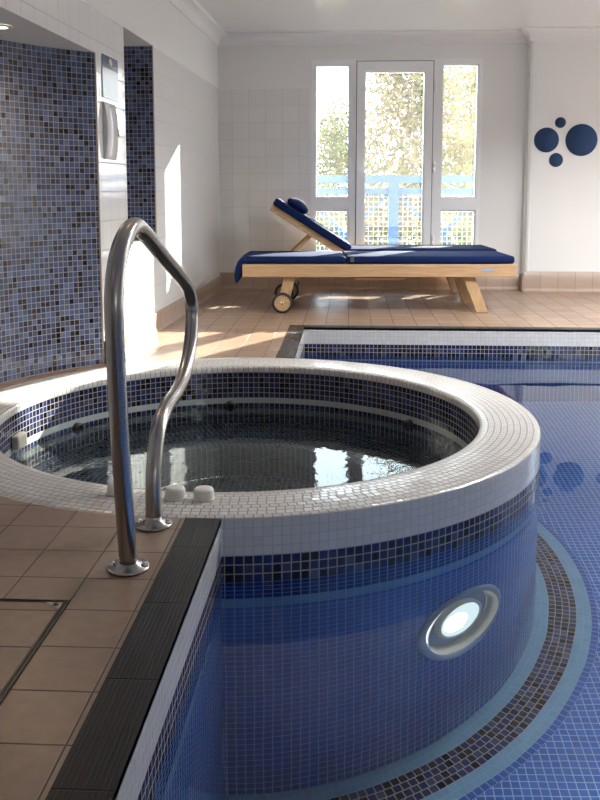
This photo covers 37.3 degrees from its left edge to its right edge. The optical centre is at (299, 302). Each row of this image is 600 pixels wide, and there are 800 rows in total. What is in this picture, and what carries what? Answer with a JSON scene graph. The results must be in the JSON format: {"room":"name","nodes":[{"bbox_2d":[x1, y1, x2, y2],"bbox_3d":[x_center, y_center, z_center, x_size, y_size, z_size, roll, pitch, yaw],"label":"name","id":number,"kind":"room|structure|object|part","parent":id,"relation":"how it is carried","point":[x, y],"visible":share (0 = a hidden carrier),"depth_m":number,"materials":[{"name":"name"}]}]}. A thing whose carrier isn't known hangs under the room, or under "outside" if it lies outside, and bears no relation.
{"room":"indoor swimming pool","nodes":[
{"label":"indoor swimming pool","id":0,"kind":"room"},
{"bbox_2d":[0,0,219,382],"bbox_3d":[-1.433,-0.579,2.692,0.434,2.330,11.314,1,7,5],"label":"wall","id":1,"kind":"structure","parent":0,"point":[50,290],"depth_m":4.64,"materials":[{"name":"white tile"}]},
{"bbox_2d":[0,24,12,29],"bbox_3d":[-1.290,-1.183,3.828,0.104,0.008,0.104,0,7,3],"label":"ceiling light","id":2,"kind":"object","parent":1,"relation":"attached to","point":[2,26],"visible":1,"depth_m":3.83,"materials":[{"name":"paint"}]},
{"bbox_2d":[101,53,117,101],"bbox_3d":[-1.029,-1.214,4.829,0.007,0.224,0.280,1,7,5],"label":"wall sign","id":3,"kind":"object","parent":1,"relation":"attached to","point":[109,65],"visible":1,"depth_m":4.81,"materials":[{"name":"paper"}]},
{"bbox_2d":[102,101,118,159],"bbox_3d":[-1.012,-0.925,4.819,0.050,0.300,0.200,1,7,5],"label":"soap dispenser","id":4,"kind":"object","parent":1,"relation":"attached to","point":[110,122],"visible":1,"depth_m":4.78,"materials":[{"name":"white plastic"}]},
{"bbox_2d":[94,45,156,363],"bbox_3d":[-1.004,-0.665,5.267,0.008,1.850,1.235,1,7,5],"label":"trim","id":5,"kind":"structure","parent":1,"relation":"attached to","point":[95,71],"depth_m":4.72,"materials":[{"name":"silver metal"}]},
{"bbox_2d":[104,276,223,353],"bbox_3d":[-0.884,0.039,6.587,0.037,0.120,3.679,1,7,5],"label":"baseboard","id":6,"kind":"structure","parent":1,"relation":"attached to","point":[136,334],"depth_m":6.02,"materials":[{"name":"brown tile"}]},
{"bbox_2d":[168,0,599,45],"bbox_3d":[1.983,-1.658,2.358,6.721,0.105,11.313,0,7,3],"label":"crown molding","id":7,"kind":"structure","parent":1,"relation":"attached to","point":[192,10],"depth_m":7.97,"materials":[{"name":"paint"}]},
{"bbox_2d":[0,289,599,799],"bbox_3d":[1.858,0.599,2.664,6.972,0.001,11.330,0,7,3],"label":"floor","id":8,"kind":"structure","parent":0,"point":[47,552],"depth_m":2.37,"materials":[{"name":"brown tile"}]},
{"bbox_2d":[0,598,69,703],"bbox_3d":[-0.879,0.756,1.412,0.642,0.004,1.270,0,7,3],"label":"floor hatch","id":9,"kind":"object","parent":8,"relation":"on","point":[24,623],"visible":1,"depth_m":1.89,"materials":[{"name":"brown tile"}]},
{"bbox_3d":[-0.558,0.680,1.997,0.043,0.001,0.033,0,7,3],"label":"corner plate","id":10,"kind":"part","parent":9,"relation":"part of","materials":[{"name":"silver metal"}]},
{"bbox_2d":[104,217,198,576],"bbox_3d":[-0.400,0.176,2.573,0.104,0.860,1.055,0,7,3],"label":"grab rail","id":11,"kind":"object","parent":8,"relation":"on","point":[128,564],"visible":1,"depth_m":2.16,"materials":[{"name":"metal"}]},
{"bbox_2d":[234,251,516,312],"bbox_3d":[0.565,-0.172,7.017,2.128,0.430,0.696,0,7,0],"label":"sun lounger","id":12,"kind":"object","parent":8,"relation":"on","point":[463,266],"visible":1,"depth_m":6.70,"materials":[{"name":"blue fabric"}]},
{"bbox_2d":[234,252,247,282],"bbox_3d":[-0.433,-0.278,7.004,0.131,0.194,0.570,0,7,0],"label":"pillow","id":13,"kind":"object","parent":12,"relation":"on","point":[241,269],"depth_m":6.72,"materials":[{"name":"blue fabric"}]},
{"bbox_3d":[-0.098,-0.102,6.763,0.138,0.245,0.040,0,7,0],"label":"wheel leg","id":14,"kind":"part","parent":12,"relation":"part of","materials":[{"name":"brown wood"}]},
{"bbox_2d":[244,251,345,263],"bbox_3d":[-0.038,-0.355,6.994,0.769,0.056,0.606,0,7,0],"label":"cushion","id":15,"kind":"object","parent":12,"relation":"on","point":[251,257],"depth_m":6.70,"materials":[{"name":"blue fabric"}]},
{"bbox_2d":[353,277,404,279],"bbox_3d":[0.607,-0.216,7.012,0.380,0.030,0.530,0,7,0],"label":"tray","id":16,"kind":"object","parent":12,"relation":"on","point":[356,278],"depth_m":6.75,"materials":[{"name":"brown wood"}]},
{"bbox_3d":[0.598,-0.238,6.707,2.062,0.096,0.032,0,7,0],"label":"rail","id":17,"kind":"part","parent":12,"relation":"part of","materials":[{"name":"brown wood"}]},
{"bbox_2d":[343,251,514,263],"bbox_3d":[0.983,-0.355,6.994,1.269,0.056,0.610,0,7,0],"label":"seat cushion","id":18,"kind":"object","parent":12,"relation":"on","point":[351,257],"depth_m":6.70,"materials":[{"name":"blue fabric"}]},
{"bbox_3d":[1.325,-0.140,7.282,0.206,0.300,0.045,0,7,0],"label":"leg","id":19,"kind":"part","parent":12,"relation":"part of","materials":[{"name":"brown wood"}]},
{"bbox_3d":[1.325,-0.075,6.769,0.206,0.300,0.045,0,7,0],"label":"leg","id":20,"kind":"part","parent":12,"relation":"part of","materials":[{"name":"brown wood"}]},
{"bbox_2d":[270,198,496,298],"bbox_3d":[0.643,-0.486,7.805,2.062,0.854,0.696,0,7,0],"label":"sun lounger","id":21,"kind":"object","parent":8,"relation":"on","point":[293,211],"visible":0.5,"depth_m":7.51,"materials":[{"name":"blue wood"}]},
{"bbox_2d":[287,198,307,213],"bbox_3d":[-0.019,-0.842,7.759,0.179,0.136,0.500,0,7,0],"label":"pillow","id":22,"kind":"object","parent":21,"relation":"on","point":[295,203],"depth_m":7.54,"materials":[{"name":"blue fabric"}]},
{"bbox_3d":[0.076,-0.630,7.786,0.670,0.455,0.540,0,7,0],"label":"backrest","id":23,"kind":"part","parent":21,"relation":"part of","materials":[{"name":"brown wood"}]},
{"bbox_2d":[273,198,351,250],"bbox_3d":[0.105,-0.685,7.779,0.662,0.450,0.606,0,7,0],"label":"cushion","id":24,"kind":"object","parent":21,"relation":"on","point":[293,211],"depth_m":7.51,"materials":[{"name":"blue fabric"}]},
{"bbox_2d":[348,245,496,250],"bbox_3d":[1.028,-0.459,7.808,1.269,0.056,0.610,0,7,0],"label":"seat cushion","id":25,"kind":"object","parent":21,"relation":"on","point":[350,247],"depth_m":7.57,"materials":[{"name":"blue fabric"}]},
{"bbox_3d":[1.370,-0.243,8.096,0.206,0.300,0.045,0,7,0],"label":"leg","id":26,"kind":"part","parent":21,"relation":"part of","materials":[{"name":"brown wood"}]},
{"bbox_2d":[129,43,530,364],"bbox_3d":[2.157,-1.012,8.197,7.800,3.800,0.110,0,7,3],"label":"wall","id":27,"kind":"structure","parent":0,"point":[265,134],"depth_m":8.18,"materials":[{"name":"white tile"}]},
{"bbox_2d":[218,88,311,88],"bbox_3d":[-0.323,-1.960,8.156,0.858,0.008,0.007,0,7,3],"label":"trim","id":28,"kind":"structure","parent":27,"relation":"attached to","point":[218,88],"depth_m":8.15,"materials":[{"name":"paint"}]},
{"bbox_2d":[311,59,353,250],"bbox_3d":[0.299,-1.247,8.263,0.382,1.946,0.104,0,7,3],"label":"window","id":29,"kind":"structure","parent":27,"relation":"in","point":[317,203],"depth_m":8.21,"materials":[{"name":"white plastic"}]},
{"bbox_2d":[220,272,519,289],"bbox_3d":[0.651,-0.195,8.310,2.810,0.150,0.037,0,7,3],"label":"baseboard","id":30,"kind":"structure","parent":27,"relation":"attached to","point":[228,280],"depth_m":8.32,"materials":[{"name":"brown tile"}]},
{"bbox_2d":[352,59,438,244],"bbox_3d":[0.872,-1.239,8.199,0.770,1.946,0.169,0,7,3],"label":"door","id":31,"kind":"structure","parent":27,"relation":"in","point":[429,67],"depth_m":8.14,"materials":[{"name":"white plastic"}]},
{"bbox_3d":[0.561,-1.298,8.149,0.042,0.200,0.051,0,7,3],"label":"handle","id":32,"kind":"part","parent":31,"relation":"part of","materials":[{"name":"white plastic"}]},
{"bbox_2d":[435,58,482,244],"bbox_3d":[1.456,-1.239,8.200,0.397,1.946,0.104,0,7,3],"label":"window","id":33,"kind":"structure","parent":27,"relation":"in","point":[442,203],"depth_m":8.15,"materials":[{"name":"white plastic"}]},
{"bbox_2d":[519,274,522,291],"bbox_3d":[2.040,-0.179,8.187,0.022,0.150,0.132,0,7,3],"label":"baseboard","id":34,"kind":"structure","parent":27,"relation":"attached to","point":[521,275],"depth_m":8.14,"materials":[{"name":"brown tile"}]},
{"bbox_2d":[522,41,536,274],"bbox_3d":[2.073,-1.257,8.024,0.072,2.330,0.060,0,7,3],"label":"trim","id":35,"kind":"structure","parent":27,"relation":"attached to","point":[533,44],"depth_m":8.00,"materials":[{"name":"paint"}]},
{"bbox_2d":[113,328,599,799],"bbox_3d":[2.175,1.436,1.546,5.605,1.380,8.940,0,7,3],"label":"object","id":36,"kind":"object","parent":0,"point":[140,780],"visible":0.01,"depth_m":5.92,"materials":[{"name":"white tile"}]},
{"bbox_2d":[45,518,220,799],"bbox_3d":[-0.423,0.963,-0.150,0.102,0.016,5.413,0,7,3],"label":"coping","id":37,"kind":"object","parent":36,"relation":"on","point":[94,765],"visible":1,"depth_m":1.70,"materials":[{"name":"black plastic"}]},
{"bbox_2d":[0,358,540,582],"bbox_3d":[-0.251,1.128,3.822,2.438,1.418,2.440,0,7,3],"label":"tub","id":38,"kind":"object","parent":36,"relation":"on","point":[461,498],"depth_m":2.99,"materials":[{"name":"white tile"}]},
{"bbox_3d":[-0.561,0.569,2.735,0.069,0.034,0.069,0,7,3],"label":"air control cap","id":39,"kind":"part","parent":38,"relation":"part of","materials":[{"name":"white plastic"}]},
{"bbox_3d":[-0.378,0.574,2.694,0.069,0.034,0.069,0,7,3],"label":"air control cap","id":40,"kind":"part","parent":38,"relation":"part of","materials":[{"name":"white plastic"}]},
{"bbox_3d":[-0.290,0.576,2.684,0.069,0.034,0.069,0,7,3],"label":"air control cap","id":41,"kind":"part","parent":38,"relation":"part of","materials":[{"name":"white plastic"}]},
{"bbox_2d":[12,406,461,491],"bbox_3d":[-0.252,0.675,3.765,1.970,0.001,1.970,0,7,3],"label":"water","id":42,"kind":"object","parent":38,"relation":"in","point":[238,448],"visible":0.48,"depth_m":3.96,"materials":[{"name":"clear liquid"}]},
{"bbox_2d":[276,325,304,357],"bbox_3d":[-0.051,0.240,5.531,0.102,0.016,1.194,0,7,3],"label":"coping","id":43,"kind":"object","parent":36,"relation":"on","point":[288,349],"visible":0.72,"depth_m":5.42,"materials":[{"name":"tile"}]},
{"bbox_2d":[152,355,599,799],"bbox_3d":[2.349,0.942,1.473,5.257,0.001,8.940,0,7,3],"label":"pool water","id":44,"kind":"object","parent":36,"relation":"in","point":[469,671],"visible":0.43,"depth_m":2.10,"materials":[{"name":"blue liquid"}]},
{"bbox_2d":[304,325,599,331],"bbox_3d":[2.626,0.190,5.927,5.200,0.016,0.102,0,7,3],"label":"coping","id":45,"kind":"object","parent":36,"relation":"on","point":[305,326],"visible":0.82,"depth_m":6.01,"materials":[{"name":"black tile"}]},
{"bbox_2d":[197,0,599,31],"bbox_3d":[1.695,-1.865,2.374,7.900,0.300,11.760,0,7,3],"label":"ceiling","id":46,"kind":"structure","parent":0,"point":[231,15],"depth_m":7.20,"materials":[{"name":"paint"}]},
{"bbox_2d":[522,41,599,271],"bbox_3d":[3.848,-1.249,7.957,3.600,2.330,0.120,0,7,3],"label":"wall pier","id":47,"kind":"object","parent":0,"point":[565,211],"visible":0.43,"depth_m":7.99,"materials":[{"name":"white paint"}]},
{"bbox_2d":[534,127,558,151],"bbox_3d":[2.204,-1.451,7.960,0.220,0.220,0.003,0,7,3],"label":"disc","id":48,"kind":"object","parent":47,"relation":"attached to","point":[546,139],"visible":1,"depth_m":7.96,"materials":[{"name":"blue plastic"}]},
{"bbox_2d":[549,153,562,166],"bbox_3d":[2.294,-1.275,7.977,0.124,0.124,0.003,0,7,3],"label":"disc","id":49,"kind":"object","parent":47,"relation":"attached to","point":[556,159],"visible":1,"depth_m":7.98,"materials":[{"name":"blue plastic"}]},
{"bbox_2d":[555,117,565,127],"bbox_3d":[2.322,-1.602,7.934,0.096,0.096,0.003,0,7,3],"label":"disc","id":50,"kind":"object","parent":47,"relation":"attached to","point":[560,122],"visible":1,"depth_m":7.93,"materials":[{"name":"blue plastic"}]},
{"bbox_2d":[523,271,599,291],"bbox_3d":[3.839,-0.175,8.014,3.610,0.185,0.037,0,7,3],"label":"baseboard","id":51,"kind":"structure","parent":47,"relation":"attached to","point":[533,281],"depth_m":8.10,"materials":[{"name":"brown tile"}]},
{"bbox_2d":[565,124,597,155],"bbox_3d":[2.512,-1.448,7.943,0.282,0.282,0.003,0,7,3],"label":"disc","id":52,"kind":"object","parent":47,"relation":"attached to","point":[581,139],"visible":1,"depth_m":7.94,"materials":[{"name":"blue plastic"}]},
{"label":"outside","id":53,"kind":"structure","parent":0,"visible":0},
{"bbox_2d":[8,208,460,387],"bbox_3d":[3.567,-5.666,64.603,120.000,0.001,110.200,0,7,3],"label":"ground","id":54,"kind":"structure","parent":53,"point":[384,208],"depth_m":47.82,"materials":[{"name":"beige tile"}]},
{"bbox_2d":[317,167,375,249],"bbox_3d":[0.472,-0.149,13.026,1.575,3.589,1.762,3,8,21],"label":"shrub","id":55,"kind":"object","parent":54,"relation":"on","point":[325,184],"visible":0.02,"depth_m":12.70,"materials":[{"name":"green plant"}]},
{"bbox_2d":[317,88,399,247],"bbox_3d":[1.090,-2.712,23.276,3.695,5.583,3.835,0,7,3],"label":"birch tree","id":56,"kind":"object","parent":54,"relation":"on","point":[334,138],"visible":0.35,"depth_m":22.78,"materials":[{"name":"green plant"}]},
{"bbox_2d":[321,66,475,244],"bbox_3d":[1.969,-2.058,14.707,3.449,6.275,2.785,1,7,9],"label":"birch tree","id":57,"kind":"object","parent":54,"relation":"on","point":[411,123],"visible":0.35,"depth_m":14.43,"materials":[{"name":"green plant"}]},
{"bbox_2d":[372,66,476,244],"bbox_3d":[3.598,-3.591,18.269,4.010,8.123,3.894,2,7,13],"label":"birch tree","id":58,"kind":"object","parent":54,"relation":"on","point":[471,74],"visible":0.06,"depth_m":17.73,"materials":[{"name":"green plant"}]},
{"bbox_2d":[392,66,475,222],"bbox_3d":[4.706,-4.321,24.493,4.909,8.390,4.755,0,7,3],"label":"birch tree","id":59,"kind":"object","parent":54,"relation":"on","point":[454,66],"visible":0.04,"depth_m":24.26,"materials":[{"name":"green plant"}]},
{"bbox_2d":[404,157,472,244],"bbox_3d":[2.209,-0.050,12.483,1.834,3.936,1.708,-6,9,-40],"label":"shrub","id":60,"kind":"object","parent":54,"relation":"on","point":[446,158],"visible":0.05,"depth_m":12.32,"materials":[{"name":"green plant"}]},
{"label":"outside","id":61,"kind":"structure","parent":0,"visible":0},
{"bbox_3d":[1.101,-0.075,9.147,5.600,0.200,1.140,0,7,3],"label":"floor","id":62,"kind":"structure","parent":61,"visible":0},
{"bbox_2d":[317,175,473,250],"bbox_3d":[1.122,-0.781,9.450,5.600,1.125,0.140,0,7,3],"label":"balcony railing","id":63,"kind":"object","parent":62,"relation":"on","point":[393,192],"visible":0.23,"depth_m":9.38,"materials":[{"name":"blue paint"}]},
{"bbox_3d":[0.129,-0.763,9.486,1.618,0.780,0.008,0,7,3],"label":"panel","id":64,"kind":"part","parent":63,"relation":"part of","materials":[{"name":"metal"}]},
{"bbox_3d":[0.987,-0.742,9.442,0.100,1.050,0.100,0,7,3],"label":"post","id":65,"kind":"part","parent":63,"relation":"part of","materials":[{"name":"blue paint"}]},
{"bbox_3d":[1.121,-1.297,9.364,5.600,0.080,0.080,0,7,3],"label":"rail","id":66,"kind":"part","parent":63,"relation":"part of","materials":[{"name":"blue paint"}]},
{"bbox_3d":[1.121,-1.170,9.380,5.600,0.065,0.040,0,7,3],"label":"rail","id":67,"kind":"part","parent":63,"relation":"part of","materials":[{"name":"blue paint"}]},
{"bbox_3d":[1.841,-0.751,9.392,1.618,0.780,0.008,0,7,3],"label":"panel","id":68,"kind":"part","parent":63,"relation":"part of","materials":[{"name":"metal"}]}
]}

